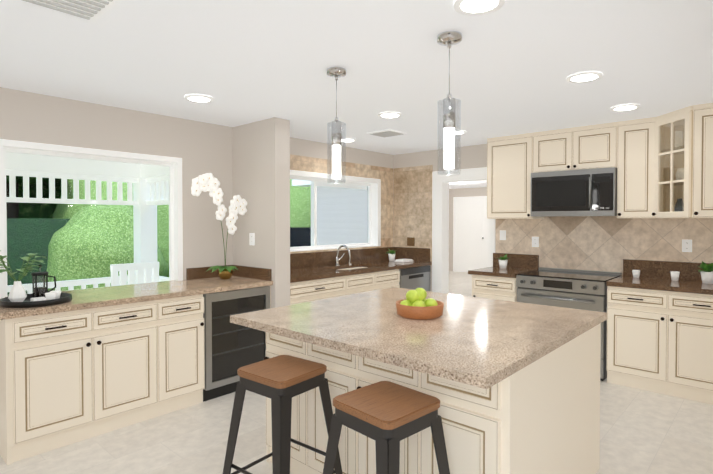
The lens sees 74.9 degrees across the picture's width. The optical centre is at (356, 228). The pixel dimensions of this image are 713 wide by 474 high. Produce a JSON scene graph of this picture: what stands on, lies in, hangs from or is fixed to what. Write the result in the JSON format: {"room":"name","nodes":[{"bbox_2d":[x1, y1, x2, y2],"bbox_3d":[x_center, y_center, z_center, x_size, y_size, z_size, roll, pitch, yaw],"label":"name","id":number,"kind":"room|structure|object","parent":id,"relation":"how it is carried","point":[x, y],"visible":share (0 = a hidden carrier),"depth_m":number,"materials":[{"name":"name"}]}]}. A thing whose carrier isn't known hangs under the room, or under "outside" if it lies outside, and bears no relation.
{"room":"kitchen","nodes":[
{"label":"kitchen","id":0,"kind":"room"},
{"bbox_2d":[0,87,392,279],"bbox_3d":[-1.879,0.202,3.982,0.140,2.377,7.280,1,1,42],"label":"wall","id":1,"kind":"structure","parent":0,"point":[199,148],"depth_m":4.15,"materials":[{"name":"beige paint"}]},
{"bbox_2d":[0,139,182,298],"bbox_3d":[-2.079,-0.049,3.744,0.158,1.147,1.349,1,1,42],"label":"window","id":2,"kind":"structure","parent":1,"relation":"in","point":[174,164],"depth_m":3.78,"materials":[{"name":"white"}]},
{"bbox_2d":[290,170,380,251],"bbox_3d":[-0.339,-0.198,5.670,0.158,0.905,1.810,1,1,42],"label":"window","id":3,"kind":"structure","parent":1,"relation":"in","point":[372,186],"depth_m":5.93,"materials":[{"name":"white"}]},
{"bbox_2d":[290,154,392,253],"bbox_3d":[-0.296,-0.157,5.619,0.009,1.325,2.416,1,1,42],"label":"wall tile","id":4,"kind":"structure","parent":1,"relation":"attached to","point":[320,165],"depth_m":6.14,"materials":[{"name":"tile"}]},
{"bbox_2d":[290,247,393,270],"bbox_3d":[-0.280,0.363,5.612,0.030,0.175,2.416,1,1,42],"label":"backsplash","id":5,"kind":"structure","parent":1,"relation":"attached to","point":[370,255],"depth_m":5.58,"materials":[{"name":"brown stone"}]},
{"bbox_2d":[232,117,289,307],"bbox_3d":[-0.917,0.196,4.440,0.671,2.375,0.170,1,1,42],"label":"wall","id":6,"kind":"structure","parent":0,"point":[261,167],"depth_m":4.26,"materials":[{"name":"beige paint"}]},
{"bbox_2d":[249,233,254,244],"bbox_3d":[-0.983,0.105,4.376,0.075,0.115,0.008,1,1,42],"label":"light switch","id":7,"kind":"object","parent":6,"relation":"attached to","point":[251,238],"visible":1,"depth_m":4.37,"materials":[{"name":"white plastic"}]},
{"bbox_2d":[292,180,367,244],"bbox_3d":[-0.320,0.313,7.102,1.718,2.660,0.278,1,1,42],"label":"siding","id":8,"kind":"object","parent":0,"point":[301,183],"depth_m":7.18,"materials":[{"name":"white"}]},
{"bbox_2d":[0,271,712,473],"bbox_3d":[1.155,1.414,5.707,9.240,0.100,13.880,1,1,42],"label":"floor","id":9,"kind":"structure","parent":0,"point":[644,432],"depth_m":3.06,"materials":[{"name":"tile"}]},
{"bbox_2d":[0,297,167,464],"bbox_3d":[-1.973,0.964,3.310,0.630,0.875,0.959,1,1,42],"label":"base cabinet","id":10,"kind":"object","parent":9,"relation":"on","point":[82,364],"depth_m":3.03,"materials":[{"name":"beige wood"}]},
{"bbox_2d":[0,273,271,320],"bbox_3d":[-1.650,0.501,3.657,0.638,0.040,1.978,1,1,42],"label":"countertop","id":11,"kind":"structure","parent":10,"relation":"on","point":[81,297],"depth_m":3.57,"materials":[{"name":"beige stone"}]},
{"bbox_2d":[0,250,71,307],"bbox_3d":[-2.121,0.313,3.014,0.394,0.354,0.479,1,1,42],"label":"tray","id":12,"kind":"object","parent":11,"relation":"on","point":[19,297],"visible":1,"depth_m":3.02,"materials":[{"name":"black"}]},
{"bbox_2d":[191,173,246,279],"bbox_3d":[-1.218,-0.009,4.179,0.256,0.961,0.565,1,1,42],"label":"orchid","id":13,"kind":"object","parent":11,"relation":"on","point":[205,182],"visible":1,"depth_m":4.19,"materials":[{"name":"white plant"}]},
{"bbox_2d":[168,293,207,412],"bbox_3d":[-1.583,0.957,3.741,0.628,0.875,0.439,1,1,42],"label":"base cabinet","id":14,"kind":"object","parent":9,"relation":"on","point":[186,362],"depth_m":3.58,"materials":[{"name":"beige wood"}]},
{"bbox_2d":[203,286,269,401],"bbox_3d":[-1.197,0.955,4.127,0.575,0.868,0.632,1,1,42],"label":"wine cooler","id":15,"kind":"object","parent":9,"relation":"on","point":[230,349],"visible":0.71,"depth_m":3.87,"materials":[{"name":"black glass"}]},
{"bbox_2d":[223,355,342,473],"bbox_3d":[-0.350,1.038,2.211,0.454,0.760,0.454,1,1,38],"label":"stool","id":16,"kind":"object","parent":9,"relation":"on","point":[280,381],"visible":0.94,"depth_m":2.14,"materials":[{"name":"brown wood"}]},
{"bbox_2d":[290,275,349,304],"bbox_3d":[-0.585,0.940,4.840,0.618,0.875,0.847,1,1,42],"label":"base cabinet","id":17,"kind":"object","parent":9,"relation":"on","point":[302,290],"depth_m":4.62,"materials":[{"name":"beige wood"}]},
{"bbox_2d":[290,259,429,282],"bbox_3d":[-0.058,0.474,5.414,0.628,0.040,2.416,1,1,42],"label":"countertop","id":18,"kind":"structure","parent":17,"relation":"on","point":[383,264],"depth_m":5.25,"materials":[{"name":"brown stone"}]},
{"bbox_2d":[334,245,350,265],"bbox_3d":[-0.126,0.323,5.541,0.268,0.255,0.168,1,1,42],"label":"faucet","id":19,"kind":"object","parent":18,"relation":"on","point":[336,257],"visible":1,"depth_m":5.54,"materials":[{"name":"silver metal"}]},
{"bbox_2d":[386,248,396,260],"bbox_3d":[0.471,0.356,6.253,0.182,0.168,0.137,1,1,42],"label":"potted plant","id":20,"kind":"object","parent":18,"relation":"on","point":[391,254],"visible":0.98,"depth_m":6.22,"materials":[{"name":"white ceramic"}]},
{"bbox_2d":[394,259,413,262],"bbox_3d":[0.624,0.426,6.118,0.160,0.031,0.220,1,1,42],"label":"folded towel","id":21,"kind":"object","parent":18,"relation":"on","point":[403,260],"visible":1,"depth_m":6.08,"materials":[{"name":"white fabric"}]},
{"bbox_2d":[334,267,401,294],"bbox_3d":[-0.037,0.931,5.447,0.618,0.875,1.024,1,1,42],"label":"base cabinet","id":22,"kind":"object","parent":9,"relation":"on","point":[365,281],"depth_m":5.26,"materials":[{"name":"beige wood"}]},
{"bbox_2d":[323,381,449,473],"bbox_3d":[0.116,1.044,1.817,0.454,0.760,0.454,-1,1,-43],"label":"stool","id":23,"kind":"object","parent":9,"relation":"on","point":[387,416],"visible":1,"depth_m":1.75,"materials":[{"name":"brown wood"}]},
{"bbox_2d":[399,265,429,290],"bbox_3d":[0.550,0.925,6.049,0.554,0.868,0.637,1,1,42],"label":"dishwasher","id":24,"kind":"object","parent":9,"relation":"on","point":[414,278],"visible":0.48,"depth_m":5.85,"materials":[{"name":"silver metal"}]},
{"bbox_2d":[263,323,600,473],"bbox_3d":[0.424,0.973,2.738,1.522,0.876,1.319,1,1,42],"label":"kitchen island","id":25,"kind":"object","parent":9,"relation":"on","point":[513,387],"depth_m":2.17,"materials":[{"name":"beige wood"}]},
{"bbox_2d":[230,287,605,390],"bbox_3d":[0.374,0.515,2.685,1.570,0.040,1.525,1,1,42],"label":"island countertop","id":26,"kind":"structure","parent":25,"relation":"on","point":[476,341],"depth_m":2.30,"materials":[{"name":"beige stone"}]},
{"bbox_2d":[396,299,443,319],"bbox_3d":[0.357,0.458,2.628,0.270,0.075,0.270,1,1,42],"label":"bowl","id":27,"kind":"object","parent":26,"relation":"on","point":[420,313],"visible":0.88,"depth_m":2.52,"materials":[{"name":"brown wood"}]},
{"bbox_2d":[400,288,437,306],"bbox_3d":[0.353,0.406,2.634,0.175,0.137,0.215,1,1,42],"label":"apples","id":28,"kind":"object","parent":27,"relation":"in","point":[416,297],"visible":0.65,"depth_m":2.59,"materials":[{"name":"green food"}]},
{"bbox_2d":[468,273,517,301],"bbox_3d":[1.630,0.936,5.106,0.500,0.876,0.618,1,1,42],"label":"base cabinet","id":29,"kind":"object","parent":9,"relation":"on","point":[484,285],"depth_m":4.86,"materials":[{"name":"beige wood"}]},
{"bbox_2d":[468,265,537,276],"bbox_3d":[1.617,0.478,5.107,0.530,0.040,0.628,1,1,42],"label":"countertop","id":30,"kind":"structure","parent":29,"relation":"on","point":[499,272],"depth_m":4.99,"materials":[{"name":"brown stone"}]},
{"bbox_2d":[499,254,510,268],"bbox_3d":[1.659,0.375,5.259,0.190,0.161,0.142,1,1,42],"label":"potted plant","id":31,"kind":"object","parent":30,"relation":"on","point":[502,262],"visible":1,"depth_m":5.23,"materials":[{"name":"white ceramic"}]},
{"bbox_2d":[516,267,621,380],"bbox_3d":[2.103,0.911,4.634,0.805,0.940,0.689,1,1,42],"label":"range","id":32,"kind":"object","parent":9,"relation":"on","point":[575,289],"visible":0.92,"depth_m":4.39,"materials":[{"name":"silver metal"}]},
{"bbox_2d":[606,285,712,404],"bbox_3d":[2.800,0.952,4.050,0.983,0.876,0.618,1,1,42],"label":"base cabinet","id":33,"kind":"object","parent":9,"relation":"on","point":[659,331],"depth_m":3.87,"materials":[{"name":"beige wood"}]},
{"bbox_2d":[606,277,712,292],"bbox_3d":[2.798,0.494,4.041,0.983,0.040,0.628,1,1,42],"label":"countertop","id":34,"kind":"structure","parent":33,"relation":"on","point":[644,282],"depth_m":3.99,"materials":[{"name":"brown stone"}]},
{"bbox_2d":[632,270,639,277],"bbox_3d":[2.652,0.433,4.410,0.066,0.070,0.068,1,1,42],"label":"cup","id":35,"kind":"object","parent":34,"relation":"on","point":[636,273],"visible":1,"depth_m":4.39,"materials":[{"name":"white ceramic"}]},
{"bbox_2d":[670,271,679,280],"bbox_3d":[2.862,0.432,4.180,0.070,0.080,0.072,1,1,42],"label":"cup","id":36,"kind":"object","parent":34,"relation":"on","point":[674,275],"visible":1,"depth_m":4.16,"materials":[{"name":"white ceramic"}]},
{"bbox_2d":[698,261,712,283],"bbox_3d":[3.029,0.377,4.012,0.153,0.194,0.187,1,1,42],"label":"plant","id":37,"kind":"object","parent":34,"relation":"on","point":[706,272],"visible":1,"depth_m":3.98,"materials":[{"name":"green plant"}]},
{"bbox_2d":[0,0,712,188],"bbox_3d":[1.155,-1.062,5.669,9.240,0.100,13.880,1,1,42],"label":"ceiling","id":38,"kind":"structure","parent":0,"point":[514,64],"depth_m":2.72,"materials":[{"name":"white paint"}]},
{"bbox_2d":[22,0,119,20],"bbox_3d":[-1.193,-0.943,1.903,0.320,0.018,0.320,1,1,42],"label":"ceiling vent","id":39,"kind":"object","parent":38,"relation":"in","point":[92,10],"visible":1,"depth_m":1.97,"materials":[{"name":"white metal"}]},
{"bbox_2d":[184,94,213,102],"bbox_3d":[-1.183,-0.972,3.497,0.210,0.010,0.210,1,1,42],"label":"recessed light","id":40,"kind":"object","parent":38,"relation":"in","point":[197,98],"visible":1,"depth_m":3.47,"materials":[{"name":"white"}]},
{"bbox_2d":[326,67,345,183],"bbox_3d":[-0.123,-0.622,2.856,0.124,0.691,0.124,1,1,42],"label":"pendant light","id":41,"kind":"object","parent":38,"relation":"hanging from","point":[336,73],"visible":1,"depth_m":2.83,"materials":[{"name":"white glass"}]},
{"bbox_2d":[342,138,355,141],"bbox_3d":[-0.107,-1.000,5.301,0.210,0.010,0.210,1,1,42],"label":"recessed light","id":42,"kind":"object","parent":38,"relation":"in","point":[349,140],"visible":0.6,"depth_m":5.28,"materials":[{"name":"white"}]},
{"bbox_2d":[367,129,406,137],"bbox_3d":[0.318,-0.989,4.877,0.300,0.018,0.300,1,1,42],"label":"ceiling vent","id":43,"kind":"object","parent":38,"relation":"in","point":[386,133],"visible":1,"depth_m":4.83,"materials":[{"name":"white metal"}]},
{"bbox_2d":[378,112,401,117],"bbox_3d":[0.290,-0.981,4.040,0.210,0.010,0.210,1,1,42],"label":"recessed light","id":44,"kind":"object","parent":38,"relation":"in","point":[390,114],"visible":1,"depth_m":4.03,"materials":[{"name":"white"}]},
{"bbox_2d":[437,31,461,174],"bbox_3d":[0.464,-0.614,2.327,0.124,0.691,0.124,1,1,42],"label":"pendant light","id":45,"kind":"object","parent":38,"relation":"hanging from","point":[448,39],"visible":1,"depth_m":2.30,"materials":[{"name":"white glass"}]},
{"bbox_2d":[455,130,465,134],"bbox_3d":[1.036,-0.993,4.836,0.210,0.010,0.210,1,1,42],"label":"recessed light","id":46,"kind":"object","parent":38,"relation":"in","point":[461,132],"visible":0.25,"depth_m":4.81,"materials":[{"name":"white"}]},
{"bbox_2d":[454,0,504,15],"bbox_3d":[0.518,-0.949,1.963,0.210,0.010,0.210,1,1,42],"label":"recessed light","id":47,"kind":"object","parent":38,"relation":"in","point":[474,7],"visible":0.94,"depth_m":1.98,"materials":[{"name":"white"}]},
{"bbox_2d":[566,71,602,82],"bbox_3d":[1.457,-0.964,2.974,0.210,0.010,0.210,1,1,42],"label":"recessed light","id":48,"kind":"object","parent":38,"relation":"in","point":[584,77],"visible":0.96,"depth_m":2.96,"materials":[{"name":"white"}]},
{"bbox_2d":[610,104,639,110],"bbox_3d":[2.180,-0.976,3.776,0.210,0.010,0.210,1,1,42],"label":"recessed light","id":49,"kind":"object","parent":38,"relation":"in","point":[626,107],"visible":1,"depth_m":3.75,"materials":[{"name":"white"}]},
{"bbox_2d":[393,144,495,291],"bbox_3d":[2.049,0.183,5.246,4.000,2.377,0.140,1,1,42],"label":"wall","id":50,"kind":"structure","parent":0,"point":[473,156],"depth_m":6.03,"materials":[{"name":"beige paint"}]},
{"bbox_2d":[394,247,429,262],"bbox_3d":[0.745,0.353,6.295,0.578,0.175,0.030,1,1,42],"label":"backsplash","id":51,"kind":"structure","parent":50,"relation":"attached to","point":[422,254],"depth_m":6.25,"materials":[{"name":"brown stone"}]},
{"bbox_2d":[394,165,432,265],"bbox_3d":[0.758,-0.168,6.303,0.635,1.325,0.009,1,1,42],"label":"wall tile","id":52,"kind":"structure","parent":50,"relation":"attached to","point":[412,202],"depth_m":6.28,"materials":[{"name":"beige tile"}]},
{"bbox_2d":[407,237,414,245],"bbox_3d":[0.736,0.185,6.314,0.120,0.115,0.009,1,1,42],"label":"light switch","id":53,"kind":"object","parent":52,"relation":"attached to","point":[410,241],"visible":1,"depth_m":6.31,"materials":[{"name":"brown"}]},
{"bbox_2d":[432,167,494,293],"bbox_3d":[1.371,0.314,5.860,0.868,2.095,0.176,1,1,42],"label":"door frame","id":54,"kind":"structure","parent":50,"relation":"attached to","point":[440,233],"depth_m":6.02,"materials":[{"name":"white wood"}]},
{"bbox_2d":[487,132,543,218],"bbox_3d":[1.760,-0.553,5.156,0.515,0.898,0.340,1,1,42],"label":"upper cabinet","id":55,"kind":"object","parent":50,"relation":"attached to","point":[510,159],"depth_m":5.02,"materials":[{"name":"beige wood"}]},
{"bbox_2d":[535,129,562,172],"bbox_3d":[2.118,-0.786,4.829,0.451,0.423,0.340,1,1,42],"label":"upper cabinet","id":56,"kind":"object","parent":50,"relation":"attached to","point":[548,144],"depth_m":4.74,"materials":[{"name":"beige wood"}]},
{"bbox_2d":[563,122,614,170],"bbox_3d":[2.369,-0.782,4.602,0.451,0.423,0.340,1,1,42],"label":"upper cabinet","id":57,"kind":"object","parent":50,"relation":"attached to","point":[590,146],"depth_m":4.49,"materials":[{"name":"beige wood"}]},
{"bbox_2d":[531,167,616,216],"bbox_3d":[2.216,-0.344,4.693,0.782,0.448,0.422,1,1,42],"label":"microwave","id":58,"kind":"object","parent":57,"relation":"attached to","point":[587,192],"visible":1,"depth_m":4.53,"materials":[{"name":"silver metal"}]},
{"bbox_2d":[493,253,710,280],"bbox_3d":[2.492,0.384,4.718,2.348,0.160,0.030,1,1,42],"label":"backsplash","id":59,"kind":"structure","parent":50,"relation":"attached to","point":[688,271],"depth_m":4.45,"materials":[{"name":"brown stone"}]},
{"bbox_2d":[496,216,712,275],"bbox_3d":[2.514,0.189,4.725,2.328,0.660,0.009,1,1,42],"label":"tile backsplash","id":60,"kind":"structure","parent":50,"relation":"attached to","point":[602,243],"depth_m":4.72,"materials":[{"name":"beige tile"}]},
{"bbox_2d":[500,230,505,239],"bbox_3d":[1.709,0.083,5.435,0.075,0.115,0.009,1,1,42],"label":"light switch","id":61,"kind":"object","parent":60,"relation":"attached to","point":[502,234],"visible":1,"depth_m":5.43,"materials":[{"name":"white plastic"}]},
{"bbox_2d":[532,237,538,246],"bbox_3d":[1.992,0.152,5.181,0.075,0.115,0.008,1,1,42],"label":"electrical outlet","id":62,"kind":"object","parent":60,"relation":"attached to","point":[535,241],"visible":1,"depth_m":5.18,"materials":[{"name":"white plastic"}]},
{"bbox_2d":[682,239,691,251],"bbox_3d":[3.021,0.162,4.252,0.075,0.115,0.008,1,1,42],"label":"electrical outlet","id":63,"kind":"object","parent":60,"relation":"attached to","point":[686,245],"visible":1,"depth_m":4.25,"materials":[{"name":"white plastic"}]},
{"bbox_2d":[615,118,670,217],"bbox_3d":[2.655,-0.541,4.326,0.349,0.898,0.372,1,1,42],"label":"upper cabinet","id":64,"kind":"object","parent":50,"relation":"attached to","point":[630,135],"depth_m":4.25,"materials":[{"name":"beige wood"}]},
{"bbox_2d":[643,111,682,214],"bbox_3d":[2.667,-0.541,3.931,0.300,0.804,0.300,1,1,42],"label":"upper cabinet","id":65,"kind":"object","parent":50,"relation":"attached to","point":[663,164],"depth_m":4.09,"materials":[{"name":"beige wood"}]},
{"bbox_2d":[679,103,712,217],"bbox_3d":[3.004,-0.533,3.838,0.427,0.898,0.630,1,1,42],"label":"upper cabinet","id":66,"kind":"object","parent":50,"relation":"attached to","point":[696,165],"depth_m":3.69,"materials":[{"name":"beige wood"}]},
{"bbox_2d":[449,187,486,272],"bbox_3d":[4.714,0.083,11.730,6.430,2.377,0.140,1,1,42],"label":"wall","id":67,"kind":"structure","parent":0,"point":[469,192],"depth_m":13.37,"materials":[{"name":"beige paint"}]},
{"bbox_2d":[453,196,488,271],"bbox_3d":[3.173,0.187,12.971,1.100,2.130,0.080,1,1,42],"label":"door","id":68,"kind":"structure","parent":67,"relation":"attached to","point":[470,233],"depth_m":13.00,"materials":[{"name":"white wood"}]},
{"label":"outside","id":69,"kind":"structure","parent":0,"visible":0},
{"bbox_3d":[-9.506,1.460,16.406,27.798,0.280,40.000,1,1,42],"label":"ground","id":70,"kind":"structure","parent":69,"visible":0},
{"bbox_2d":[6,152,168,293],"bbox_3d":[-3.913,0.287,3.259,1.890,2.490,6.000,1,1,42],"label":"porch","id":71,"kind":"object","parent":70,"relation":"on","point":[145,235],"depth_m":5.19,"materials":[{"name":"white wood"}]},
{"bbox_2d":[6,175,310,295],"bbox_3d":[-6.246,-3.598,12.040,11.327,12.272,38.000,1,1,42],"label":"garden","id":72,"kind":"object","parent":70,"relation":"on","point":[22,240],"depth_m":8.85,"materials":[{"name":"green plant"}]}
]}

